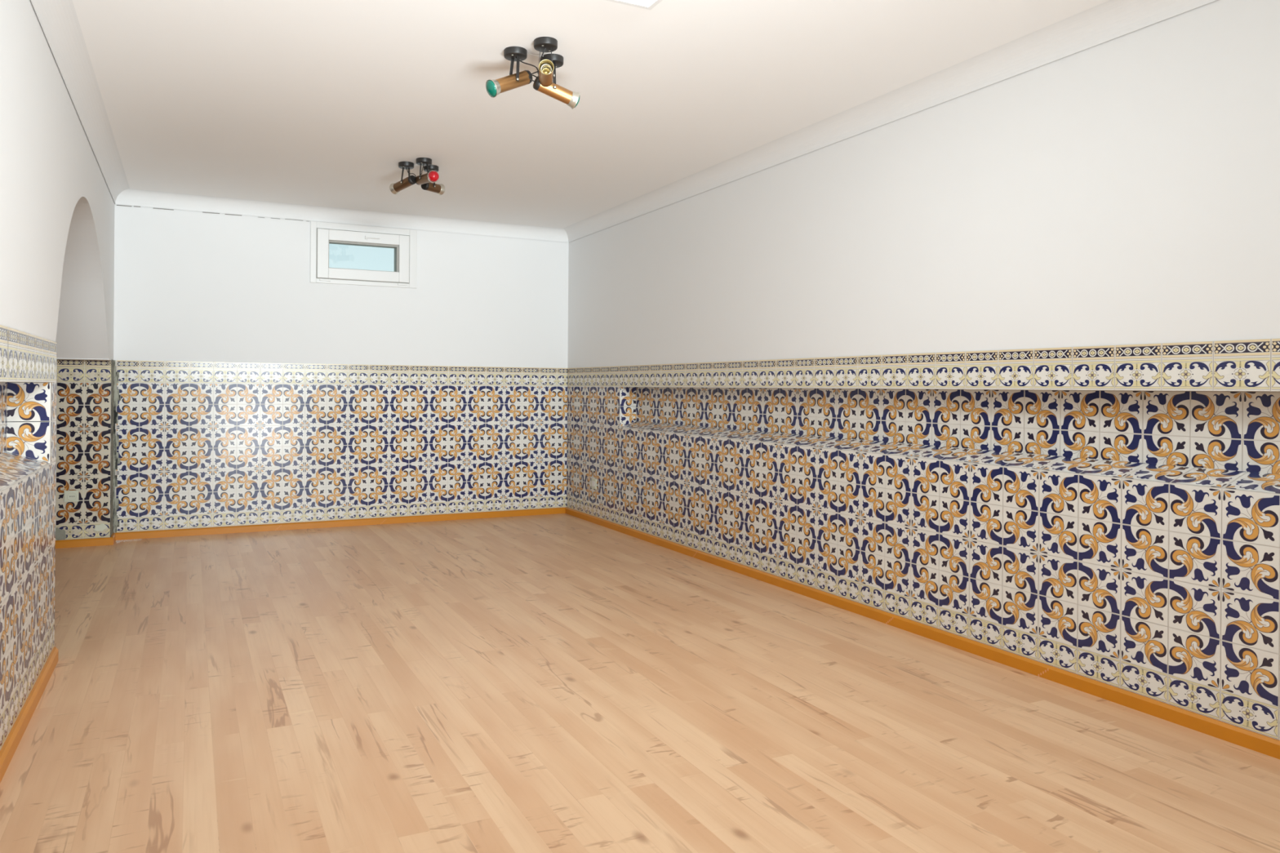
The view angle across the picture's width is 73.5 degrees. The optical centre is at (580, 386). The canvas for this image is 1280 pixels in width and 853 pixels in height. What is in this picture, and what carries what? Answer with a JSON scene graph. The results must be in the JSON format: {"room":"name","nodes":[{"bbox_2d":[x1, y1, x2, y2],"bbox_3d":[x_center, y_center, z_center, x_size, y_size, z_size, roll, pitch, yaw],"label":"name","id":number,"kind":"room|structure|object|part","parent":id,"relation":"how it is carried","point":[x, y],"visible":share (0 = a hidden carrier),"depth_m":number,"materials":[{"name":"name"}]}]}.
{"room":"empty basement room","nodes":[
{"label":"empty basement room","id":0,"kind":"room"},
{"bbox_2d":[0,0,115,750],"bbox_3d":[-1.111,-0.166,0.878,0.392,2.367,10.203,0,0,-25],"label":"wall","id":1,"kind":"structure","parent":0,"point":[57,205],"depth_m":2.99,"materials":[{"name":"white paint"}]},
{"bbox_2d":[0,647,58,782],"bbox_3d":[-0.379,0.999,-0.253,0.018,0.047,7.530,0,0,-25],"label":"baseboard","id":2,"kind":"structure","parent":1,"relation":"attached to","point":[7,751],"depth_m":2.56,"materials":[{"name":"orange wood"}]},
{"bbox_2d":[63,490,79,502],"bbox_3d":[-3.182,0.684,5.336,0.080,0.071,0.012,0,0,-25],"label":"power socket","id":3,"kind":"object","parent":1,"relation":"attached to","point":[68,495],"visible":1,"depth_m":5.33,"materials":[{"name":"white plastic"}]},
{"bbox_2d":[112,204,568,533],"bbox_3d":[-1.709,-0.170,6.366,3.993,2.367,0.288,0,0,-25],"label":"wall","id":4,"kind":"structure","parent":0,"point":[249,390],"depth_m":6.13,"materials":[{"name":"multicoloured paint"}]},
{"bbox_2d":[55,533,115,548],"bbox_3d":[-3.193,0.978,5.426,0.408,0.047,0.194,0,0,-25],"label":"baseboard","id":5,"kind":"object","parent":4,"relation":"attached to","point":[107,540],"visible":0.78,"depth_m":5.36,"materials":[{"name":"orange wood"}]},
{"bbox_2d":[115,506,566,540],"bbox_3d":[-1.580,0.991,6.264,3.228,0.047,0.019,0,0,-25],"label":"baseboard","id":6,"kind":"structure","parent":4,"relation":"attached to","point":[377,521],"depth_m":6.15,"materials":[{"name":"brown wood"}]},
{"bbox_2d":[310,221,417,288],"bbox_3d":[-1.628,-0.963,6.363,0.784,0.453,0.303,0,0,-25],"label":"window","id":7,"kind":"structure","parent":4,"relation":"in","point":[404,241],"depth_m":6.25,"materials":[{"name":"white plastic"}]},
{"bbox_3d":[-1.525,-1.092,6.253,0.105,0.023,0.020,0,0,-25],"label":"handle","id":8,"kind":"part","parent":7,"relation":"part of","materials":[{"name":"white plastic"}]},
{"bbox_2d":[72,0,1108,228],"bbox_3d":[-0.415,-1.344,1.397,6.093,0.150,10.725,0,0,-25],"label":"ceiling","id":9,"kind":"structure","parent":0,"point":[321,103],"depth_m":3.58,"materials":[{"name":"paint"}]},
{"bbox_2d":[389,161,416,194],"bbox_3d":[-1.006,-1.192,4.873,0.212,0.162,0.087,0,0,35],"label":"ceiling spotlight","id":10,"kind":"object","parent":9,"relation":"attached to","point":[395,188],"visible":1,"depth_m":4.85,"materials":[{"name":"brown wood"}]},
{"bbox_3d":[-1.012,-1.202,4.848,0.015,0.096,0.013,0,0,42],"label":"bracket arm","id":11,"kind":"part","parent":10,"relation":"part of","materials":[{"name":"black metal"}]},
{"bbox_2d":[414,157,439,185],"bbox_3d":[-0.866,-1.200,4.770,0.225,0.145,0.087,0,0,41],"label":"ceiling spotlight","id":12,"kind":"object","parent":9,"relation":"attached to","point":[433,175],"visible":1,"depth_m":4.75,"materials":[{"name":"brown metal"}]},
{"bbox_3d":[-0.811,-1.160,4.707,0.058,0.058,0.058,0,0,-25],"label":"round bulb","id":13,"kind":"part","parent":12,"relation":"part of","materials":[{"name":"red glass"}]},
{"bbox_2d":[421,164,444,195],"bbox_3d":[-0.860,-1.198,4.946,0.087,0.148,0.175,0,0,23],"label":"ceiling spotlight","id":14,"kind":"object","parent":9,"relation":"attached to","point":[438,188],"visible":0.76,"depth_m":4.92,"materials":[{"name":"brown wood"}]},
{"bbox_2d":[485,46,538,97],"bbox_3d":[-0.257,-1.172,3.212,0.207,0.193,0.098,0,0,-25],"label":"ceiling spotlight","id":15,"kind":"object","parent":9,"relation":"attached to","point":[494,87],"visible":0.9,"depth_m":3.19,"materials":[{"name":"gold metal"}]},
{"bbox_3d":[-0.331,-1.106,3.165,0.035,0.055,0.059,0,0,-25],"label":"bulb glass","id":16,"kind":"part","parent":15,"relation":"part of","materials":[{"name":"teal glass"}]},
{"bbox_3d":[-0.264,-1.195,3.241,0.020,0.098,0.013,0,0,29],"label":"bracket arm","id":17,"kind":"part","parent":15,"relation":"part of","materials":[{"name":"black metal"}]},
{"bbox_3d":[-0.236,-1.195,3.203,0.018,0.098,0.008,0,0,-36],"label":"bracket arm","id":18,"kind":"part","parent":15,"relation":"part of","materials":[{"name":"black metal"}]},
{"bbox_2d":[533,36,557,86],"bbox_3d":[-0.128,-1.193,3.140,0.087,0.149,0.170,0,0,9],"label":"ceiling spotlight","id":19,"kind":"object","parent":9,"relation":"attached to","point":[543,44],"visible":1,"depth_m":3.11,"materials":[{"name":"gold metal"}]},
{"bbox_2d":[528,53,579,108],"bbox_3d":[-0.115,-1.163,3.255,0.202,0.207,0.145,0,0,-25],"label":"ceiling spotlight","id":20,"kind":"object","parent":9,"relation":"attached to","point":[562,94],"visible":0.72,"depth_m":3.22,"materials":[{"name":"gold metal"}]},
{"bbox_3d":[-0.101,-1.179,3.231,0.013,0.130,0.085,0,0,-4],"label":"bracket arm","id":21,"kind":"part","parent":20,"relation":"part of","materials":[{"name":"black metal"}]},
{"bbox_2d":[606,0,662,9],"bbox_3d":[0.121,-1.259,2.542,0.450,0.012,0.450,0,0,-25],"label":"recessed light","id":22,"kind":"object","parent":9,"relation":"in","point":[646,4],"visible":1,"depth_m":2.79,"materials":[{"name":"white plastic"}]},
{"bbox_2d":[622,0,655,5],"bbox_3d":[0.121,-1.260,2.542,0.414,0.007,0.414,0,0,-25],"label":"diffuser","id":23,"kind":"object","parent":22,"relation":"attached to","point":[631,2],"depth_m":2.79,"materials":[{"name":"white plastic"}]},
{"bbox_2d":[0,513,1279,852],"bbox_3d":[-0.434,1.098,1.397,6.093,0.150,10.725,0,0,-25],"label":"floor","id":24,"kind":"structure","parent":0,"point":[559,682],"depth_m":2.62,"materials":[{"name":"brown wood"}]},
{"bbox_2d":[566,0,1279,740],"bbox_3d":[2.150,-0.141,2.370,0.302,2.367,10.203,0,0,-25],"label":"wall","id":25,"kind":"structure","parent":0,"point":[997,365],"depth_m":3.24,"materials":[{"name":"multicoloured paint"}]},
{"bbox_2d":[591,478,596,489],"bbox_3d":[0.098,0.734,6.465,0.010,0.076,0.082,0,0,-25],"label":"wall plate","id":26,"kind":"object","parent":25,"relation":"attached to","point":[593,482],"visible":1,"depth_m":6.46,"materials":[{"name":"white plastic"}]},
{"bbox_2d":[31,0,1216,242],"bbox_3d":[0.548,-1.218,1.632,3.243,0.098,10.200,0,0,-25],"label":"trim","id":27,"kind":"structure","parent":25,"relation":"attached to","point":[1108,20],"depth_m":3.93,"materials":[{"name":"white paint"}]},
{"bbox_2d":[564,506,1279,759],"bbox_3d":[1.998,1.017,2.303,0.019,0.047,10.200,0,0,-25],"label":"baseboard","id":28,"kind":"structure","parent":25,"relation":"attached to","point":[1256,742],"depth_m":3.19,"materials":[{"name":"brown wood"}]}
]}

